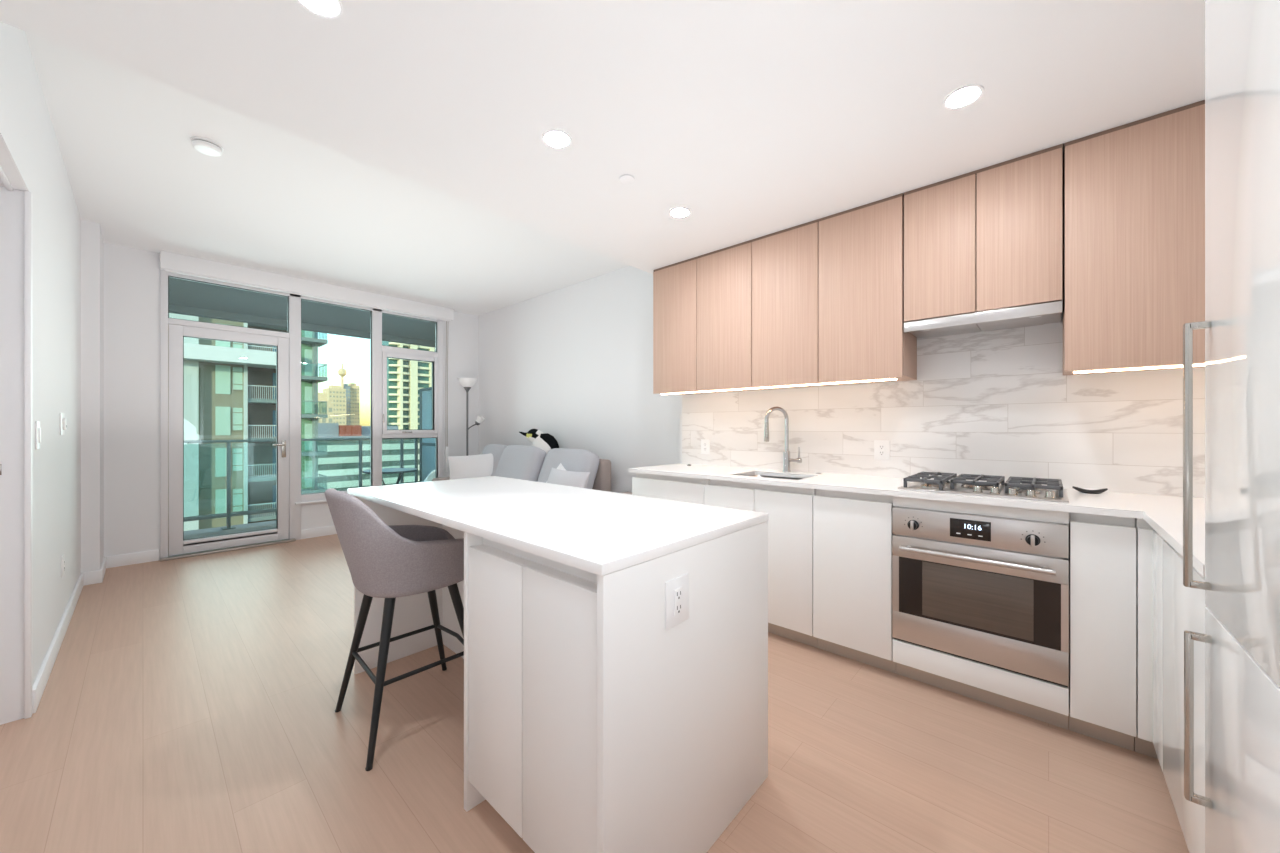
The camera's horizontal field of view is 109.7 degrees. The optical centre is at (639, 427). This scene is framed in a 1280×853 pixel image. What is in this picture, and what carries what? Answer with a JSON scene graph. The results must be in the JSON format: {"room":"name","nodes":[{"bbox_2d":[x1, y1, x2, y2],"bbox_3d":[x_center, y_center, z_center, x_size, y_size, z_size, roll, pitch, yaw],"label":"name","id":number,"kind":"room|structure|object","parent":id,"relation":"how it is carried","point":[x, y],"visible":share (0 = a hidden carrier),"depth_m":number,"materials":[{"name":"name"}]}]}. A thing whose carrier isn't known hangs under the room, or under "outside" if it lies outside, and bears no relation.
{"room":"kitchen","nodes":[
{"label":"kitchen","id":0,"kind":"room"},
{"bbox_2d":[0,22,103,724],"bbox_3d":[-1.656,-0.192,0.741,8.650,2.810,0.673,0,0,42],"label":"wall","id":1,"kind":"structure","parent":0,"point":[68,250],"depth_m":2.18,"materials":[{"name":"white paint"}]},
{"bbox_2d":[0,166,12,190],"bbox_3d":[-0.471,-0.981,-0.099,5.765,0.012,0.060,0,0,42],"label":"door track","id":2,"kind":"object","parent":1,"relation":"attached to","point":[3,177],"visible":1,"depth_m":1.78,"materials":[{"name":"white metal"}]},
{"bbox_2d":[24,191,32,718],"bbox_3d":[-2.567,0.113,1.892,0.035,2.200,0.018,0,0,42],"label":"trim","id":3,"kind":"structure","parent":1,"relation":"attached to","point":[28,197],"depth_m":1.88,"materials":[{"name":"white paint"}]},
{"bbox_2d":[35,421,40,448],"bbox_3d":[-2.700,0.033,2.024,0.085,0.125,0.011,0,0,42],"label":"light switch","id":4,"kind":"object","parent":1,"relation":"attached to","point":[37,423],"visible":1,"depth_m":2.00,"materials":[{"name":"white plastic"}]},
{"bbox_2d":[61,554,64,577],"bbox_3d":[-3.397,0.813,2.655,0.085,0.122,0.009,0,0,42],"label":"power outlet","id":5,"kind":"object","parent":1,"relation":"attached to","point":[62,557],"visible":1,"depth_m":2.63,"materials":[{"name":"white plastic"}]},
{"bbox_2d":[60,413,66,434],"bbox_3d":[-3.372,-0.022,2.638,0.160,0.130,0.020,0,0,42],"label":"light switch","id":6,"kind":"object","parent":1,"relation":"attached to","point":[63,421],"visible":1,"depth_m":2.62,"materials":[{"name":"white plastic"}]},
{"bbox_2d":[33,557,105,712],"bbox_3d":[-3.594,1.163,2.899,2.840,0.100,0.107,0,0,42],"label":"baseboard","id":7,"kind":"structure","parent":1,"relation":"attached to","point":[92,577],"depth_m":2.52,"materials":[{"name":"white paint"}]},
{"bbox_2d":[184,520,275,538],"bbox_3d":[-4.279,1.363,5.702,1.640,0.200,7.700,0,0,42],"label":"floor","id":8,"kind":"structure","parent":0,"point":[198,533],"depth_m":5.59,"materials":[{"name":"concrete"}]},
{"bbox_2d":[184,438,417,529],"bbox_3d":[-5.415,0.707,5.342,0.100,1.112,5.440,0,0,42],"label":"balcony railing","id":9,"kind":"object","parent":8,"relation":"on","point":[229,514],"visible":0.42,"depth_m":5.77,"materials":[{"name":"silver metal"}]},
{"bbox_2d":[362,468,417,484],"bbox_3d":[-3.503,0.929,6.335,0.690,0.677,0.690,0,0,42],"label":"table","id":10,"kind":"object","parent":8,"relation":"on","point":[400,471],"visible":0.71,"depth_m":6.25,"materials":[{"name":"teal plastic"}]},
{"bbox_2d":[399,470,434,483],"bbox_3d":[-2.996,0.918,6.329,0.563,0.691,0.463,0,0,24],"label":"balcony chair","id":11,"kind":"object","parent":8,"relation":"on","point":[431,475],"visible":0.16,"depth_m":6.14,"materials":[{"name":"grey plastic"}]},
{"bbox_2d":[420,387,434,481],"bbox_3d":[-3.102,0.316,6.896,1.200,1.895,0.050,0,0,42],"label":"privacy screen","id":12,"kind":"object","parent":8,"relation":"on","point":[427,445],"visible":0.26,"depth_m":7.14,"materials":[{"name":"teal glass"}]},
{"bbox_2d":[104,243,478,559],"bbox_3d":[-3.542,-0.192,5.182,0.150,2.810,3.520,0,0,42],"label":"wall","id":13,"kind":"structure","parent":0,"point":[131,275],"depth_m":4.04,"materials":[{"name":"white paint"}]},
{"bbox_2d":[106,526,336,567],"bbox_3d":[-3.452,1.163,5.160,0.014,0.100,3.433,0,0,42],"label":"baseboard","id":14,"kind":"structure","parent":13,"relation":"attached to","point":[153,555],"depth_m":4.06,"materials":[{"name":"white paint"}]},
{"bbox_2d":[160,270,442,557],"bbox_3d":[-3.522,-0.116,5.100,0.110,2.657,2.615,0,0,42],"label":"window","id":15,"kind":"structure","parent":13,"relation":"attached to","point":[293,333],"depth_m":4.86,"materials":[{"name":"white metal"}]},
{"bbox_2d":[160,324,295,560],"bbox_3d":[-4.055,0.128,4.490,0.141,2.170,0.995,0,0,42],"label":"door","id":16,"kind":"structure","parent":15,"relation":"attached to","point":[179,547],"depth_m":4.37,"materials":[{"name":"white metal"}]},
{"bbox_2d":[382,352,437,433],"bbox_3d":[-2.917,-0.422,5.742,0.095,1.000,0.672,0,0,42],"label":"window","id":17,"kind":"structure","parent":15,"relation":"attached to","point":[385,355],"depth_m":5.75,"materials":[{"name":"white metal"}]},
{"bbox_2d":[160,251,453,471],"bbox_3d":[-3.449,-0.501,5.090,0.108,2.189,2.699,0,0,42],"label":"roller blind","id":18,"kind":"object","parent":13,"relation":"attached to","point":[169,262],"visible":0.99,"depth_m":4.79,"materials":[{"name":"white fabric"}]},
{"bbox_2d":[169,277,434,346],"bbox_3d":[-4.242,-1.504,5.668,1.540,0.285,7.700,0,0,42],"label":"ceiling","id":19,"kind":"structure","parent":0,"point":[186,297],"depth_m":5.61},
{"bbox_2d":[25,31,629,315],"bbox_3d":[-2.449,-1.647,3.652,3.825,0.100,4.520,0,0,42],"label":"ceiling","id":20,"kind":"structure","parent":0,"point":[277,201],"depth_m":3.25,"materials":[{"name":"white paint"}]},
{"bbox_2d":[190,136,223,155],"bbox_3d":[-2.437,-1.577,2.538,0.136,0.040,0.136,0,0,42],"label":"ceiling light","id":21,"kind":"object","parent":20,"relation":"attached to","point":[206,146],"visible":1,"depth_m":2.51,"materials":[{"name":"white plastic"}]},
{"bbox_2d":[479,266,679,492],"bbox_3d":[-0.941,-0.192,5.267,3.890,2.810,0.100,0,0,42],"label":"wall","id":22,"kind":"structure","parent":0,"point":[573,364],"depth_m":4.89,"materials":[{"name":"white paint"}]},
{"bbox_2d":[0,534,1188,852],"bbox_3d":[-0.547,1.243,1.927,8.800,0.060,4.520,0,0,42],"label":"floor","id":23,"kind":"structure","parent":0,"point":[186,705],"depth_m":1.69,"materials":[{"name":"brown wood"}]},
{"bbox_2d":[325,488,463,770],"bbox_3d":[-0.996,0.725,1.910,0.494,0.976,0.563,0,0,42],"label":"bar stool","id":24,"kind":"object","parent":23,"relation":"on","point":[390,562],"visible":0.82,"depth_m":1.73,"materials":[{"name":"grey fabric"}]},
{"bbox_2d":[457,378,484,455],"bbox_3d":[-2.287,0.277,6.099,0.361,1.873,0.270,0,0,-24],"label":"floor lamp","id":25,"kind":"object","parent":23,"relation":"on","point":[467,383],"visible":0.76,"depth_m":6.06,"materials":[{"name":"grey metal"}]},
{"bbox_2d":[432,459,631,494],"bbox_3d":[-1.254,0.763,4.870,2.800,0.900,0.810,0,0,42],"label":"sofa","id":26,"kind":"object","parent":23,"relation":"on","point":[602,482],"visible":0.06,"depth_m":4.41,"materials":[{"name":"grey fabric"}]},
{"bbox_2d":[448,453,493,479],"bbox_3d":[-1.964,0.538,5.426,0.684,0.494,0.252,0,0,-15],"label":"throw pillow","id":27,"kind":"object","parent":26,"relation":"on","point":[472,466],"visible":0.43,"depth_m":5.36,"materials":[{"name":"white fabric"}]},
{"bbox_2d":[482,444,506,475],"bbox_3d":[-1.804,0.483,5.558,0.532,0.555,0.364,0,0,42],"label":"cushion","id":28,"kind":"object","parent":26,"relation":"on","point":[496,450],"visible":0.34,"depth_m":5.46,"materials":[{"name":"grey fabric"}]},
{"bbox_2d":[494,445,545,481],"bbox_3d":[-1.357,0.478,5.031,0.773,0.564,0.379,0,0,42],"label":"cushion","id":29,"kind":"object","parent":26,"relation":"on","point":[523,462],"visible":0.52,"depth_m":4.87,"materials":[{"name":"grey fabric"}]},
{"bbox_2d":[519,429,558,453],"bbox_3d":[-1.116,0.181,5.023,0.437,0.340,0.265,0,0,-20],"label":"plush","id":30,"kind":"object","parent":26,"relation":"on","point":[546,442],"visible":0.71,"depth_m":4.96,"materials":[{"name":"black fabric"}]},
{"bbox_2d":[546,463,565,482],"bbox_3d":[-0.779,0.568,4.351,0.455,0.448,0.152,0,0,42],"label":"pillow","id":31,"kind":"object","parent":26,"relation":"on","point":[560,466],"visible":0.13,"depth_m":4.40,"materials":[{"name":"white fabric"}]},
{"bbox_2d":[537,448,598,488],"bbox_3d":[-0.742,0.488,4.541,0.750,0.555,0.357,0,0,42],"label":"cushion","id":32,"kind":"object","parent":26,"relation":"on","point":[576,460],"visible":0.51,"depth_m":4.42,"materials":[{"name":"grey fabric"}]},
{"bbox_2d":[547,468,589,487],"bbox_3d":[-0.698,0.578,4.143,0.211,0.376,0.624,0,0,-42],"label":"throw pillow","id":33,"kind":"object","parent":26,"relation":"on","point":[556,476],"visible":0.47,"depth_m":4.05,"materials":[{"name":"grey fabric"}]},
{"bbox_2d":[354,496,767,852],"bbox_3d":[-0.491,0.769,1.889,1.820,0.888,0.783,0,0,42],"label":"base cabinet","id":34,"kind":"object","parent":23,"relation":"on","point":[591,725],"visible":0.71,"depth_m":1.21,"materials":[{"name":"white laminate"}]},
{"bbox_2d":[347,476,767,575],"bbox_3d":[-0.493,0.311,1.888,1.823,0.026,0.791,0,0,42],"label":"countertop","id":35,"kind":"structure","parent":34,"relation":"on","point":[598,532],"depth_m":1.51,"materials":[{"name":"white stone"}]},
{"bbox_2d":[665,573,688,629],"bbox_3d":[0.099,0.453,1.178,0.009,0.122,0.098,0,0,42],"label":"power outlet","id":36,"kind":"object","parent":34,"relation":"attached to","point":[676,589],"visible":1,"depth_m":1.17,"materials":[{"name":"white plastic"}]},
{"bbox_2d":[674,587,682,615],"bbox_3d":[0.100,0.453,1.177,0.004,0.068,0.033,0,0,42],"label":"receptacle","id":37,"kind":"object","parent":36,"relation":"attached to","point":[678,591],"depth_m":1.17,"materials":[{"name":"grey plastic"}]},
{"bbox_2d":[632,473,705,504],"bbox_3d":[0.377,0.769,3.330,0.633,0.888,0.600,0,0,42],"label":"base cabinet","id":38,"kind":"object","parent":23,"relation":"on","point":[683,489],"visible":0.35,"depth_m":3.10,"materials":[{"name":"white laminate"}]},
{"bbox_2d":[704,479,817,647],"bbox_3d":[0.871,0.769,2.882,0.697,0.888,0.600,0,0,42],"label":"base cabinet","id":39,"kind":"object","parent":23,"relation":"on","point":[789,510],"visible":0.53,"depth_m":2.53,"materials":[{"name":"white laminate"}]},
{"bbox_2d":[813,489,895,673],"bbox_3d":[1.272,0.769,2.518,0.381,0.888,0.600,0,0,42],"label":"base cabinet","id":40,"kind":"object","parent":23,"relation":"on","point":[852,532],"visible":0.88,"depth_m":2.29,"materials":[{"name":"white laminate"}]},
{"bbox_2d":[893,496,1068,729],"bbox_3d":[1.643,0.769,2.182,0.616,0.888,0.600,0,0,42],"label":"base cabinet","id":41,"kind":"object","parent":23,"relation":"on","point":[1044,701],"visible":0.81,"depth_m":1.95,"materials":[{"name":"white laminate"}]},
{"bbox_2d":[892,506,1068,686],"bbox_3d":[1.599,0.697,2.134,0.614,0.636,0.590,0,0,42],"label":"oven","id":42,"kind":"object","parent":41,"relation":"in","point":[993,591],"visible":0.99,"depth_m":1.92,"materials":[{"name":"silver metal"}]},
{"bbox_2d":[1069,512,1135,750],"bbox_3d":[1.938,0.769,1.915,0.176,0.888,0.600,0,0,42],"label":"base cabinet","id":43,"kind":"object","parent":23,"relation":"on","point":[1102,548],"visible":0.93,"depth_m":1.70,"materials":[{"name":"white laminate"}]},
{"bbox_2d":[1134,518,1206,852],"bbox_3d":[1.975,0.769,1.301,0.700,0.888,1.460,0,0,42],"label":"base cabinet","id":44,"kind":"object","parent":23,"relation":"on","point":[1166,608],"visible":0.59,"depth_m":1.40,"materials":[{"name":"white laminate"}]},
{"bbox_2d":[629,463,1204,576],"bbox_3d":[1.038,0.311,2.146,3.225,0.027,1.465,0,0,42],"label":"countertop","id":45,"kind":"structure","parent":44,"relation":"on","point":[1164,514],"depth_m":1.94,"materials":[{"name":"white stone"}]},
{"bbox_2d":[751,475,802,479],"bbox_3d":[0.845,0.426,2.838,0.464,0.202,0.364,0,0,42],"label":"sink","id":46,"kind":"object","parent":45,"relation":"in","point":[789,478],"visible":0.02,"depth_m":3.02,"materials":[{"name":"silver metal"}]},
{"bbox_2d":[764,406,801,471],"bbox_3d":[0.956,0.077,3.033,0.250,0.441,0.101,0,0,4],"label":"tap","id":47,"kind":"object","parent":45,"relation":"on","point":[786,454],"visible":1,"depth_m":3.03,"materials":[{"name":"silver metal"}]},
{"bbox_2d":[897,472,1068,502],"bbox_3d":[1.636,0.271,2.166,0.605,0.055,0.483,0,0,42],"label":"gas cooktop","id":48,"kind":"object","parent":45,"relation":"in","point":[995,486],"visible":1,"depth_m":2.09,"materials":[{"name":"silver metal"}]},
{"bbox_2d":[1072,486,1107,493],"bbox_3d":[2.067,0.287,2.071,0.097,0.026,0.096,0,0,-6],"label":"spoon rest","id":49,"kind":"object","parent":45,"relation":"on","point":[1083,490],"visible":0.98,"depth_m":2.04,"materials":[{"name":"black plastic"}]},
{"bbox_2d":[1183,0,1279,852],"bbox_3d":[1.216,-0.002,0.476,0.734,2.430,0.740,0,0,42],"label":"refrigerator","id":50,"kind":"object","parent":23,"relation":"on","point":[1241,801],"visible":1,"depth_m":0.80,"materials":[{"name":"stainless steel"}]},
{"bbox_2d":[0,0,1204,273],"bbox_3d":[0.843,-1.464,0.673,5.055,0.465,4.530,0,0,42],"label":"ceiling","id":51,"kind":"structure","parent":0,"point":[754,118],"depth_m":1.64,"materials":[{"name":"white paint"}]},
{"bbox_2d":[296,0,342,18],"bbox_3d":[-0.927,-1.230,1.293,0.126,0.004,0.126,0,0,42],"label":"recessed light","id":52,"kind":"object","parent":51,"relation":"in","point":[319,8],"visible":1,"depth_m":1.32,"materials":[{"name":"white"}]},
{"bbox_2d":[542,129,571,148],"bbox_3d":[-0.355,-1.230,1.924,0.126,0.004,0.126,0,0,42],"label":"recessed light","id":53,"kind":"object","parent":51,"relation":"in","point":[553,138],"visible":1,"depth_m":1.92,"materials":[{"name":"white"}]},
{"bbox_2d":[619,174,633,183],"bbox_3d":[-0.064,-1.227,2.223,0.074,0.010,0.074,0,0,42],"label":"sprinkler cover","id":54,"kind":"object","parent":51,"relation":"attached to","point":[627,179],"visible":1,"depth_m":2.22,"materials":[{"name":"white metal"}]},
{"bbox_2d":[669,207,690,217],"bbox_3d":[0.228,-1.230,2.581,0.126,0.004,0.126,0,0,42],"label":"recessed light","id":55,"kind":"object","parent":51,"relation":"in","point":[680,212],"visible":1,"depth_m":2.57,"materials":[{"name":"white"}]},
{"bbox_2d":[943,84,983,109],"bbox_3d":[1.204,-1.230,1.679,0.126,0.004,0.126,0,0,42],"label":"recessed light","id":56,"kind":"object","parent":51,"relation":"in","point":[964,96],"visible":1,"depth_m":1.67,"materials":[{"name":"white paint"}]},
{"bbox_2d":[783,447,801,471],"bbox_3d":[1.021,0.213,3.030,0.126,0.171,0.054,0,0,42],"label":"handle","id":57,"kind":"object","parent":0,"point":[786,454],"depth_m":3.03,"materials":[{"name":"silver metal"}]},
{"bbox_2d":[680,299,1204,497],"bbox_3d":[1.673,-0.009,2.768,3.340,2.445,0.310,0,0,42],"label":"backsplash","id":58,"kind":"structure","parent":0,"point":[1001,402],"depth_m":2.41,"materials":[{"name":"stone"}]},
{"bbox_2d":[653,257,716,394],"bbox_3d":[0.370,-0.748,3.504,0.408,0.966,0.349,0,0,42],"label":"upper cabinet","id":59,"kind":"object","parent":58,"relation":"attached to","point":[674,285],"visible":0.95,"depth_m":3.36,"materials":[{"name":"brown wood"}]},
{"bbox_2d":[701,439,709,453],"bbox_3d":[0.522,0.151,3.597,0.085,0.118,0.009,0,0,42],"label":"power outlet","id":60,"kind":"object","parent":58,"relation":"attached to","point":[705,443],"visible":1,"depth_m":3.59,"materials":[{"name":"white plastic"}]},
{"bbox_2d":[703,442,706,450],"bbox_3d":[0.520,0.151,3.596,0.033,0.068,0.004,0,0,42],"label":"receptacle","id":61,"kind":"object","parent":60,"relation":"attached to","point":[704,443],"depth_m":3.60,"materials":[{"name":"grey plastic"}]},
{"bbox_2d":[697,240,773,391],"bbox_3d":[0.684,-0.748,3.220,0.436,0.966,0.349,0,0,42],"label":"upper cabinet","id":62,"kind":"object","parent":58,"relation":"attached to","point":[724,276],"visible":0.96,"depth_m":3.08,"materials":[{"name":"brown wood"}]},
{"bbox_2d":[752,219,836,388],"bbox_3d":[1.006,-0.748,2.928,0.429,0.966,0.349,0,0,42],"label":"upper cabinet","id":63,"kind":"object","parent":58,"relation":"attached to","point":[784,262],"visible":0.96,"depth_m":2.79,"materials":[{"name":"brown wood"}]},
{"bbox_2d":[661,378,897,394],"bbox_3d":[0.772,-0.267,2.966,1.640,0.020,0.032,0,0,42],"label":"light","id":64,"kind":"object","parent":63,"relation":"attached to","point":[887,379],"visible":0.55,"depth_m":2.81,"materials":[{"name":"silver metal"}]},
{"bbox_2d":[818,193,916,384],"bbox_3d":[1.328,-0.748,2.635,0.438,0.966,0.349,0,0,42],"label":"upper cabinet","id":65,"kind":"object","parent":58,"relation":"attached to","point":[862,336],"visible":0.96,"depth_m":2.50,"materials":[{"name":"brown wood"}]},
{"bbox_2d":[874,440,889,459],"bbox_3d":[1.469,0.135,2.738,0.085,0.118,0.009,0,0,42],"label":"power outlet","id":66,"kind":"object","parent":58,"relation":"attached to","point":[881,447],"visible":1,"depth_m":2.73,"materials":[{"name":"white plastic"}]},
{"bbox_2d":[879,444,884,455],"bbox_3d":[1.468,0.135,2.737,0.033,0.068,0.004,0,0,42],"label":"receptacle","id":67,"kind":"object","parent":66,"relation":"attached to","point":[881,446],"depth_m":2.73,"materials":[{"name":"white plastic"}]},
{"bbox_2d":[904,144,1062,321],"bbox_3d":[1.720,-0.893,2.280,0.606,0.676,0.349,0,0,42],"label":"upper cabinet","id":68,"kind":"object","parent":58,"relation":"attached to","point":[989,238],"visible":0.99,"depth_m":2.13,"materials":[{"name":"brown wood"}]},
{"bbox_2d":[904,301,1061,337],"bbox_3d":[1.719,-0.525,2.279,0.604,0.053,0.350,0,0,42],"label":"range hood","id":69,"kind":"object","parent":68,"relation":"attached to","point":[1045,313],"visible":1,"depth_m":2.19,"materials":[{"name":"silver metal"}]},
{"bbox_2d":[1063,100,1204,374],"bbox_3d":[2.207,-0.738,1.839,0.698,0.987,0.349,0,0,42],"label":"upper cabinet","id":70,"kind":"object","parent":58,"relation":"attached to","point":[1134,192],"visible":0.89,"depth_m":1.80,"materials":[{"name":"brown wood"}]},
{"bbox_2d":[1072,363,1204,373],"bbox_3d":[2.119,-0.246,1.745,0.645,0.020,0.032,0,0,42],"label":"light","id":71,"kind":"object","parent":70,"relation":"attached to","point":[1197,364],"visible":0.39,"depth_m":1.83,"materials":[{"name":"silver metal"}]},
{"label":"outside","id":72,"kind":"structure","parent":0,"visible":0},
{"bbox_3d":[-182.725,32.713,334.420,680.000,1.000,550.000,0,0,42],"label":"ground","id":73,"kind":"structure","parent":72,"visible":0},
{"bbox_2d":[169,313,286,530],"bbox_3d":[-47.420,-3.287,28.392,19.600,71.000,38.360,0,0,42],"label":"apartment building","id":74,"kind":"structure","parent":73,"relation":"on","point":[230,387],"depth_m":33.99,"materials":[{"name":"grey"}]},
{"bbox_2d":[301,330,327,493],"bbox_3d":[-31.423,-3.287,41.047,14.300,71.000,1.700,0,0,42],"label":"building","id":75,"kind":"structure","parent":73,"relation":"on","point":[310,342],"depth_m":36.91,"materials":[{"name":"green glass"}]},
{"bbox_2d":[318,393,333,422],"bbox_3d":[-111.128,10.213,155.773,14.080,44.000,5.500,0,0,42],"label":"tower","id":76,"kind":"structure","parent":73,"relation":"on","point":[321,396],"depth_m":152.07,"materials":[{"name":"beige concrete"}]},
{"bbox_2d":[323,385,345,424],"bbox_3d":[-259.374,-1.537,382.324,18.080,67.500,12.000,0,0,42],"label":"tower","id":77,"kind":"structure","parent":73,"relation":"on","point":[335,393],"depth_m":377.49,"materials":[{"name":"beige concrete"}]},
{"bbox_2d":[338,363,346,388],"bbox_3d":[-284.422,-14.787,430.684,7.200,94.000,7.200,0,0,42],"label":"observation tower","id":78,"kind":"structure","parent":73,"relation":"on","point":[342,372],"depth_m":429.75,"materials":[{"name":"beige concrete"}]},
{"bbox_2d":[344,384,349,424],"bbox_3d":[-286.959,-5.037,438.248,14.080,74.500,5.400,0,0,42],"label":"tower","id":79,"kind":"structure","parent":73,"relation":"on","point":[346,386],"depth_m":433.86,"materials":[{"name":"grey concrete"}]},
{"bbox_2d":[348,383,359,424],"bbox_3d":[-286.298,-5.787,447.908,16.080,76.000,9.000,0,0,42],"label":"tower","id":80,"kind":"structure","parent":73,"relation":"on","point":[354,390],"depth_m":443.17,"materials":[{"name":"beige concrete"}]},
{"bbox_2d":[318,423,419,490],"bbox_3d":[-79.742,17.113,153.973,45.400,36.800,69.000,0,0,42],"label":"office building","id":81,"kind":"structure","parent":73,"relation":"on","point":[340,466],"depth_m":123.62,"materials":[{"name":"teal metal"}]},
{"bbox_2d":[382,341,434,429],"bbox_3d":[-93.102,-18.287,195.215,11.800,101.000,30.846,0,0,42],"label":"tower","id":82,"kind":"structure","parent":73,"relation":"on","point":[405,378],"depth_m":186.28,"materials":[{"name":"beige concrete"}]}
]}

